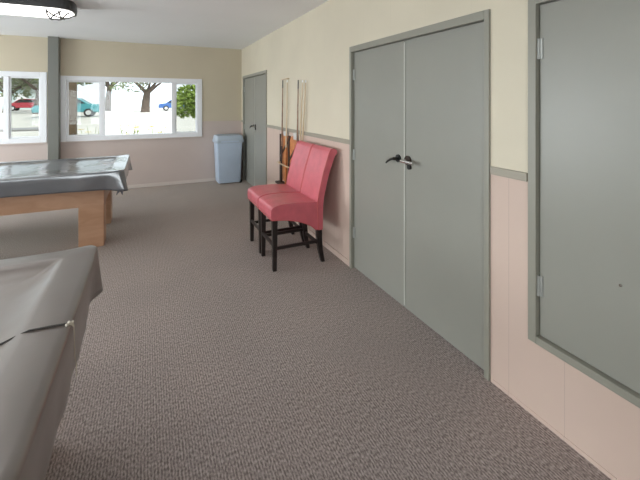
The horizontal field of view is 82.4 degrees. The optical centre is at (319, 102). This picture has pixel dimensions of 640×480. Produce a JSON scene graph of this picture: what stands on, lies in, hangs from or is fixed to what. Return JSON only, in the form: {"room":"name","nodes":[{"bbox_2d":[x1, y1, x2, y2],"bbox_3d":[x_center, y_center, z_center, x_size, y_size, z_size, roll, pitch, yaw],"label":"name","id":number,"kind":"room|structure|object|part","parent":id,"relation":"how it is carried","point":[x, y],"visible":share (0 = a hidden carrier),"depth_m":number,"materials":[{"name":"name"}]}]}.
{"room":"billiard room","nodes":[
{"label":"billiard room","id":0,"kind":"room"},
{"bbox_2d":[0,35,241,184],"bbox_3d":[-4.847,0.239,6.053,7.089,2.645,0.150,0,0,-25],"label":"wall","id":1,"kind":"structure","parent":0,"point":[219,69],"depth_m":6.77,"materials":[{"name":"beige paint"}]},
{"bbox_2d":[0,71,47,145],"bbox_3d":[-5.649,0.093,5.628,2.397,1.192,0.135,0,0,-25],"label":"window","id":2,"kind":"structure","parent":1,"relation":"in","point":[7,139],"depth_m":5.96,"materials":[{"name":"white plastic"}]},
{"bbox_3d":[-5.628,0.679,5.583,2.397,0.020,0.035,0,0,-25],"label":"sill","id":3,"kind":"part","parent":2,"relation":"part of","materials":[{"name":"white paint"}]},
{"bbox_3d":[-4.851,0.083,6.018,0.412,1.002,0.030,0,0,-25],"label":"sash","id":4,"kind":"part","parent":2,"relation":"part of","materials":[{"name":"clear glass"}]},
{"bbox_2d":[60,75,202,142],"bbox_3d":[-3.369,0.118,6.702,2.325,1.142,0.135,0,0,-25],"label":"window","id":5,"kind":"structure","parent":1,"relation":"in","point":[65,137],"depth_m":6.54,"materials":[{"name":"white plastic"}]},
{"bbox_3d":[-4.108,0.108,6.368,0.494,0.952,0.030,0,0,-25],"label":"sash","id":6,"kind":"part","parent":5,"relation":"part of","materials":[{"name":"clear glass"}]},
{"bbox_3d":[-3.348,0.679,6.657,2.325,0.020,0.035,0,0,-25],"label":"sill","id":7,"kind":"part","parent":5,"relation":"part of","materials":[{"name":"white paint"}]},
{"bbox_3d":[-2.595,0.108,7.081,0.391,0.952,0.030,0,0,-25],"label":"sash","id":8,"kind":"part","parent":5,"relation":"part of","materials":[{"name":"clear glass"}]},
{"bbox_2d":[127,178,215,188],"bbox_3d":[-4.751,1.532,6.010,6.927,0.060,0.010,0,0,-25],"label":"baseboard","id":9,"kind":"structure","parent":1,"relation":"attached to","point":[208,179],"depth_m":6.91,"materials":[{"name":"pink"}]},
{"bbox_2d":[203,121,232,121],"bbox_3d":[-4.751,0.381,6.011,6.927,0.016,0.008,0,0,-25],"label":"trim","id":10,"kind":"structure","parent":1,"relation":"attached to","point":[203,121],"depth_m":7.29,"materials":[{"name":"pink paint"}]},
{"bbox_2d":[0,0,328,49],"bbox_3d":[-2.602,-1.143,1.464,7.239,0.120,10.367,0,0,-25],"label":"ceiling","id":11,"kind":"structure","parent":0,"point":[227,24],"depth_m":4.96,"materials":[{"name":"paint"}]},
{"bbox_2d":[0,0,76,20],"bbox_3d":[-3.371,-0.989,3.718,1.502,0.189,0.432,0,0,-25],"label":"ceiling light","id":12,"kind":"object","parent":11,"relation":"attached to","point":[58,10],"visible":1,"depth_m":3.78,"materials":[{"name":"grey plastic"}]},
{"bbox_2d":[0,3,49,17],"bbox_3d":[-3.371,-0.949,3.718,1.030,0.060,0.376,0,0,-25],"label":"diffuser","id":13,"kind":"object","parent":12,"relation":"attached to","point":[20,9],"depth_m":3.74,"materials":[{"name":"white plastic"}]},
{"bbox_2d":[0,178,610,479],"bbox_3d":[-2.602,1.612,1.464,7.239,0.100,10.367,0,0,-25],"label":"floor","id":14,"kind":"structure","parent":0,"point":[198,359],"depth_m":2.08,"materials":[{"name":"carpet"}]},
{"bbox_2d":[48,36,59,158],"bbox_3d":[-4.419,0.239,6.077,0.148,2.645,0.148,0,0,-25],"label":"column","id":15,"kind":"structure","parent":14,"relation":"on","point":[53,42],"depth_m":6.01,"materials":[{"name":"grey paint"}]},
{"bbox_2d":[0,190,111,246],"bbox_3d":[-3.579,1.162,3.979,2.580,0.800,1.300,0,0,-25],"label":"pool table","id":16,"kind":"object","parent":14,"relation":"on","point":[94,207],"visible":0.38,"depth_m":3.89,"materials":[{"name":"brown wood"}]},
{"bbox_2d":[0,154,131,197],"bbox_3d":[-3.578,0.861,3.978,2.703,0.264,1.420,0,0,-25],"label":"cover","id":17,"kind":"object","parent":16,"relation":"on","point":[67,175],"visible":1,"depth_m":3.87,"materials":[{"name":"grey plastic"}]},
{"bbox_3d":[-2.508,1.327,4.034,0.235,0.470,0.235,0,0,-25],"label":"leg","id":18,"kind":"part","parent":16,"relation":"part of","materials":[{"name":"brown wood"}]},
{"bbox_3d":[-2.854,1.327,4.770,0.235,0.470,0.235,0,0,-25],"label":"leg","id":19,"kind":"part","parent":16,"relation":"part of","materials":[{"name":"brown wood"}]},
{"bbox_2d":[212,134,243,183],"bbox_3d":[-1.800,1.094,7.150,0.538,0.934,0.430,0,0,-25],"label":"waste bin","id":20,"kind":"object","parent":14,"relation":"on","point":[227,147],"visible":1,"depth_m":6.99,"materials":[{"name":"blue plastic"}]},
{"bbox_3d":[-1.801,0.702,7.152,0.538,0.150,0.425,0,0,-25],"label":"lid","id":21,"kind":"part","parent":20,"relation":"part of","materials":[{"name":"blue plastic"}]},
{"bbox_2d":[247,140,313,253],"bbox_3d":[-0.420,1.010,4.085,0.688,1.104,0.440,0,0,-25],"label":"counter stool","id":22,"kind":"object","parent":14,"relation":"on","point":[302,149],"visible":0.49,"depth_m":4.08,"materials":[{"name":"red"}]},
{"bbox_3d":[-0.769,1.312,4.124,0.050,0.500,0.050,0,0,-25],"label":"leg","id":23,"kind":"part","parent":22,"relation":"part of","materials":[{"name":"brown wood"}]},
{"bbox_3d":[-0.612,1.312,3.792,0.050,0.500,0.050,0,0,-25],"label":"leg","id":24,"kind":"part","parent":22,"relation":"part of","materials":[{"name":"brown wood"}]},
{"bbox_3d":[-0.509,1.092,4.043,0.490,0.288,0.425,0,0,-25],"label":"seat","id":25,"kind":"part","parent":22,"relation":"part of","materials":[{"name":"red leather"}]},
{"bbox_3d":[-0.209,0.851,4.184,0.222,0.785,0.433,0,0,-25],"label":"backrest","id":26,"kind":"part","parent":22,"relation":"part of","materials":[{"name":"red leather"}]},
{"bbox_3d":[-0.188,1.362,3.991,0.085,0.400,0.050,0,0,-25],"label":"leg","id":27,"kind":"part","parent":22,"relation":"part of","materials":[{"name":"brown wood"}]},
{"bbox_2d":[258,144,336,271],"bbox_3d":[-0.229,1.010,3.681,0.688,1.104,0.440,0,0,-25],"label":"counter stool","id":28,"kind":"object","parent":14,"relation":"on","point":[305,207],"visible":1,"depth_m":3.57,"materials":[{"name":"red"}]},
{"bbox_3d":[-0.578,1.312,3.719,0.050,0.500,0.050,0,0,-25],"label":"leg","id":29,"kind":"part","parent":28,"relation":"part of","materials":[{"name":"brown wood"}]},
{"bbox_3d":[-0.422,1.312,3.387,0.050,0.500,0.050,0,0,-25],"label":"leg","id":30,"kind":"part","parent":28,"relation":"part of","materials":[{"name":"brown wood"}]},
{"bbox_3d":[-0.318,1.092,3.639,0.490,0.288,0.425,0,0,-25],"label":"seat","id":31,"kind":"part","parent":28,"relation":"part of","materials":[{"name":"red leather"}]},
{"bbox_3d":[-0.154,1.362,3.919,0.085,0.400,0.050,0,0,-25],"label":"leg","id":32,"kind":"part","parent":28,"relation":"part of","materials":[{"name":"brown wood"}]},
{"bbox_3d":[-0.019,0.851,3.780,0.222,0.785,0.433,0,0,-25],"label":"backrest","id":33,"kind":"part","parent":28,"relation":"part of","materials":[{"name":"red leather"}]},
{"bbox_3d":[0.002,1.362,3.587,0.085,0.400,0.050,0,0,-25],"label":"leg","id":34,"kind":"part","parent":28,"relation":"part of","materials":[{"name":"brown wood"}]},
{"bbox_3d":[-2.047,1.162,0.727,2.580,0.800,1.300,0,0,-25],"label":"pool table","id":35,"kind":"object","parent":14,"relation":"on","visible":0},
{"bbox_2d":[0,245,102,479],"bbox_3d":[-2.043,0.850,0.730,2.700,0.247,1.418,0,0,-25],"label":"cover","id":36,"kind":"object","parent":35,"relation":"on","point":[45,299],"visible":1,"depth_m":1.14,"materials":[{"name":"grey vinyl"}]},
{"bbox_3d":[-0.823,0.820,1.219,0.035,0.185,0.032,0,0,8],"label":"tie cord","id":37,"kind":"part","parent":36,"relation":"part of","materials":[{"name":"beige fabric"}]},
{"bbox_2d":[242,0,639,479],"bbox_3d":[0.572,0.239,3.042,0.150,2.645,10.217,0,0,-25],"label":"wall","id":38,"kind":"structure","parent":0,"point":[313,48],"depth_m":2.00,"materials":[{"name":"beige paint"}]},
{"bbox_2d":[243,70,266,185],"bbox_3d":[-1.172,0.519,6.641,0.158,2.085,1.615,0,0,-25],"label":"door","id":39,"kind":"structure","parent":38,"relation":"in","point":[255,84],"depth_m":6.59,"materials":[{"name":"grey paint"}]},
{"bbox_2d":[275,78,298,183],"bbox_3d":[-0.420,0.407,4.855,0.100,1.470,0.872,0,0,-25],"label":"cue rack","id":40,"kind":"object","parent":38,"relation":"attached to","point":[291,141],"visible":0.46,"depth_m":4.99,"materials":[{"name":"orange wood"}]},
{"bbox_2d":[280,80,282,181],"bbox_3d":[-0.536,0.401,5.125,0.038,1.422,0.034,0,0,-25],"label":"pool cue","id":41,"kind":"object","parent":40,"relation":"on","point":[282,80],"visible":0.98,"depth_m":5.11,"materials":[{"name":"brown wood"}]},
{"bbox_2d":[285,80,287,183],"bbox_3d":[-0.459,0.406,4.961,0.038,1.412,0.032,0,0,-25],"label":"pool cue","id":42,"kind":"object","parent":40,"relation":"on","point":[287,80],"visible":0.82,"depth_m":4.95,"materials":[{"name":"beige wood"}]},
{"bbox_2d":[296,80,298,142],"bbox_3d":[-0.289,0.416,4.599,0.038,1.392,0.031,0,0,-25],"label":"pool cue","id":43,"kind":"object","parent":40,"relation":"on","point":[298,80],"visible":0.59,"depth_m":4.59,"materials":[{"name":"brown wood"}]},
{"bbox_2d":[299,80,302,139],"bbox_3d":[-0.247,0.419,4.510,0.028,1.386,0.126,0,0,-31],"label":"pool cue","id":44,"kind":"object","parent":40,"relation":"on","point":[302,80],"visible":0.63,"depth_m":4.49,"materials":[{"name":"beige wood"}]},
{"bbox_2d":[302,80,305,140],"bbox_3d":[-0.215,0.423,4.442,0.028,1.380,0.174,0,0,-29],"label":"pool cue","id":45,"kind":"object","parent":40,"relation":"on","point":[305,80],"visible":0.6,"depth_m":4.41,"materials":[{"name":"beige wood"}]},
{"bbox_2d":[294,221,348,265],"bbox_3d":[-0.287,1.534,4.680,0.010,0.055,2.680,0,0,-25],"label":"baseboard","id":46,"kind":"structure","parent":38,"relation":"attached to","point":[340,256],"depth_m":3.80,"materials":[{"name":"pink paint"}]},
{"bbox_2d":[241,120,527,181],"bbox_3d":[0.531,0.379,2.940,0.012,0.044,10.067,0,0,-25],"label":"trim","id":47,"kind":"structure","parent":38,"relation":"attached to","point":[512,174],"depth_m":2.03,"materials":[{"name":"grey paint"}]},
{"bbox_2d":[349,9,490,380],"bbox_3d":[0.651,0.519,2.771,0.158,2.085,1.565,0,0,-25],"label":"door","id":48,"kind":"structure","parent":38,"relation":"in","point":[420,98],"depth_m":2.52,"materials":[{"name":"grey paint"}]},
{"bbox_3d":[0.565,0.444,2.851,0.062,0.080,0.133,0,0,-25],"label":"lever handle","id":49,"kind":"part","parent":48,"relation":"part of","materials":[{"name":"black metal"}]},
{"bbox_3d":[0.644,0.436,2.668,0.057,0.029,0.135,0,0,-25],"label":"lever handle","id":50,"kind":"part","parent":48,"relation":"part of","materials":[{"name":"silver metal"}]},
{"bbox_2d":[491,378,617,479],"bbox_3d":[1.818,1.552,0.217,0.004,0.020,4.043,0,0,-25],"label":"baseboard","id":51,"kind":"structure","parent":38,"relation":"attached to","point":[499,386],"depth_m":1.71,"materials":[{"name":"pink paint"}]},
{"bbox_2d":[528,0,639,407],"bbox_3d":[1.310,0.332,1.399,0.116,1.710,1.015,0,0,-25],"label":"door","id":52,"kind":"structure","parent":38,"relation":"in","point":[584,55],"depth_m":1.62,"materials":[{"name":"grey paint"}]},
{"label":"outside","id":53,"kind":"structure","parent":0,"visible":0},
{"bbox_2d":[0,107,194,137],"bbox_3d":[-25.325,1.312,42.023,130.000,0.700,82.383,0,0,-25],"label":"ground","id":54,"kind":"structure","parent":53,"point":[132,117],"depth_m":23.95,"materials":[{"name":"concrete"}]},
{"bbox_2d":[0,78,38,112],"bbox_3d":[-32.513,-2.144,37.797,6.578,6.592,7.488,0,0,-7],"label":"tree","id":55,"kind":"object","parent":54,"relation":"on","point":[26,92],"visible":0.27,"depth_m":37.79,"materials":[{"name":"green plant"}]},
{"bbox_3d":[-32.521,-2.800,37.798,6.582,5.281,7.474,0,0,-7],"label":"crown","id":56,"kind":"part","parent":55,"relation":"part of","materials":[{"name":"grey plant"}]},
{"bbox_2d":[0,77,38,109],"bbox_3d":[-42.802,-1.298,53.898,9.500,4.600,7.200,0,0,-25],"label":"house","id":57,"kind":"structure","parent":54,"relation":"on","point":[18,91],"depth_m":51.00,"materials":[{"name":"grey paint"}]},
{"bbox_2d":[0,127,38,131],"bbox_3d":[-7.022,1.122,8.453,1.500,1.028,1.580,0,0,-25],"label":"picnic table","id":58,"kind":"object","parent":54,"relation":"on","point":[28,128],"visible":0.07,"depth_m":8.22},
{"bbox_2d":[11,99,34,110],"bbox_3d":[-35.898,0.293,44.991,4.400,1.455,1.780,0,0,-25],"label":"car","id":59,"kind":"object","parent":54,"relation":"on","point":[25,103],"visible":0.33,"depth_m":44.09,"materials":[{"name":"red paint"}]},
{"bbox_2d":[11,78,38,113],"bbox_3d":[-26.197,-1.650,34.104,6.110,5.652,4.512,0,0,-25],"label":"tree","id":60,"kind":"object","parent":54,"relation":"on","point":[26,83],"visible":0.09,"depth_m":33.80,"materials":[{"name":"green plant"}]},
{"bbox_3d":[-26.197,-2.703,34.104,6.110,3.546,4.512,0,0,-25],"label":"crown","id":61,"kind":"part","parent":60,"relation":"part of","materials":[{"name":"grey plant"}]},
{"bbox_2d":[34,79,92,85],"bbox_3d":[-17.711,-0.962,24.696,3.416,4.548,3.704,0,0,11],"label":"tree","id":62,"kind":"object","parent":54,"relation":"on","point":[80,83],"visible":0.02,"depth_m":25.32,"materials":[{"name":"green plant"}]},
{"bbox_2d":[32,98,98,116],"bbox_3d":[-19.466,0.379,28.414,4.400,1.455,1.780,0,0,-25],"label":"car","id":63,"kind":"object","parent":54,"relation":"on","point":[89,109],"visible":0.48,"depth_m":28.13,"materials":[{"name":"teal paint"}]},
{"bbox_2d":[69,82,76,134],"bbox_3d":[-5.412,0.111,7.952,0.265,3.098,0.270,0,0,-25],"label":"porch post","id":64,"kind":"object","parent":54,"relation":"on","point":[72,85],"visible":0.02,"depth_m":7.88,"materials":[{"name":"brown paint"}]},
{"bbox_2d":[105,82,127,110],"bbox_3d":[-25.011,-2.284,43.461,5.114,6.858,6.456,0,0,-25],"label":"tree","id":65,"kind":"object","parent":54,"relation":"on","point":[110,86],"visible":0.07,"depth_m":43.16,"materials":[{"name":"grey plant"}]},
{"bbox_3d":[-25.011,-3.499,43.461,5.114,4.428,6.456,0,0,-25],"label":"crown","id":66,"kind":"part","parent":65,"relation":"part of","materials":[{"name":"green plant"}]},
{"bbox_2d":[118,125,141,133],"bbox_3d":[-4.290,1.071,8.238,0.527,1.146,0.610,0,0,-25],"label":"flowering plant","id":67,"kind":"object","parent":54,"relation":"on","point":[128,132],"visible":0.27,"depth_m":8.29,"materials":[{"name":"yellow plant"}]},
{"bbox_2d":[119,82,168,111],"bbox_3d":[-18.827,-1.992,39.469,5.966,6.317,5.715,0,0,-25],"label":"tree","id":68,"kind":"object","parent":54,"relation":"on","point":[145,106],"visible":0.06,"depth_m":39.36,"materials":[{"name":"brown plant"}]},
{"bbox_3d":[-18.827,-3.069,39.469,5.966,4.164,5.715,0,0,-25],"label":"crown","id":69,"kind":"part","parent":68,"relation":"part of","materials":[{"name":"grey plant"}]},
{"bbox_2d":[158,100,183,110],"bbox_3d":[-18.233,0.313,46.681,4.400,1.455,1.780,0,0,-25],"label":"car","id":70,"kind":"object","parent":54,"relation":"on","point":[167,105],"visible":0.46,"depth_m":45.35,"materials":[{"name":"blue paint"}]},
{"bbox_2d":[177,85,194,118],"bbox_3d":[-4.086,0.430,12.440,1.910,2.530,1.884,0,0,-25],"label":"shrub","id":71,"kind":"object","parent":54,"relation":"on","point":[185,96],"visible":0.4,"depth_m":11.89,"materials":[{"name":"green plant"}]}
]}

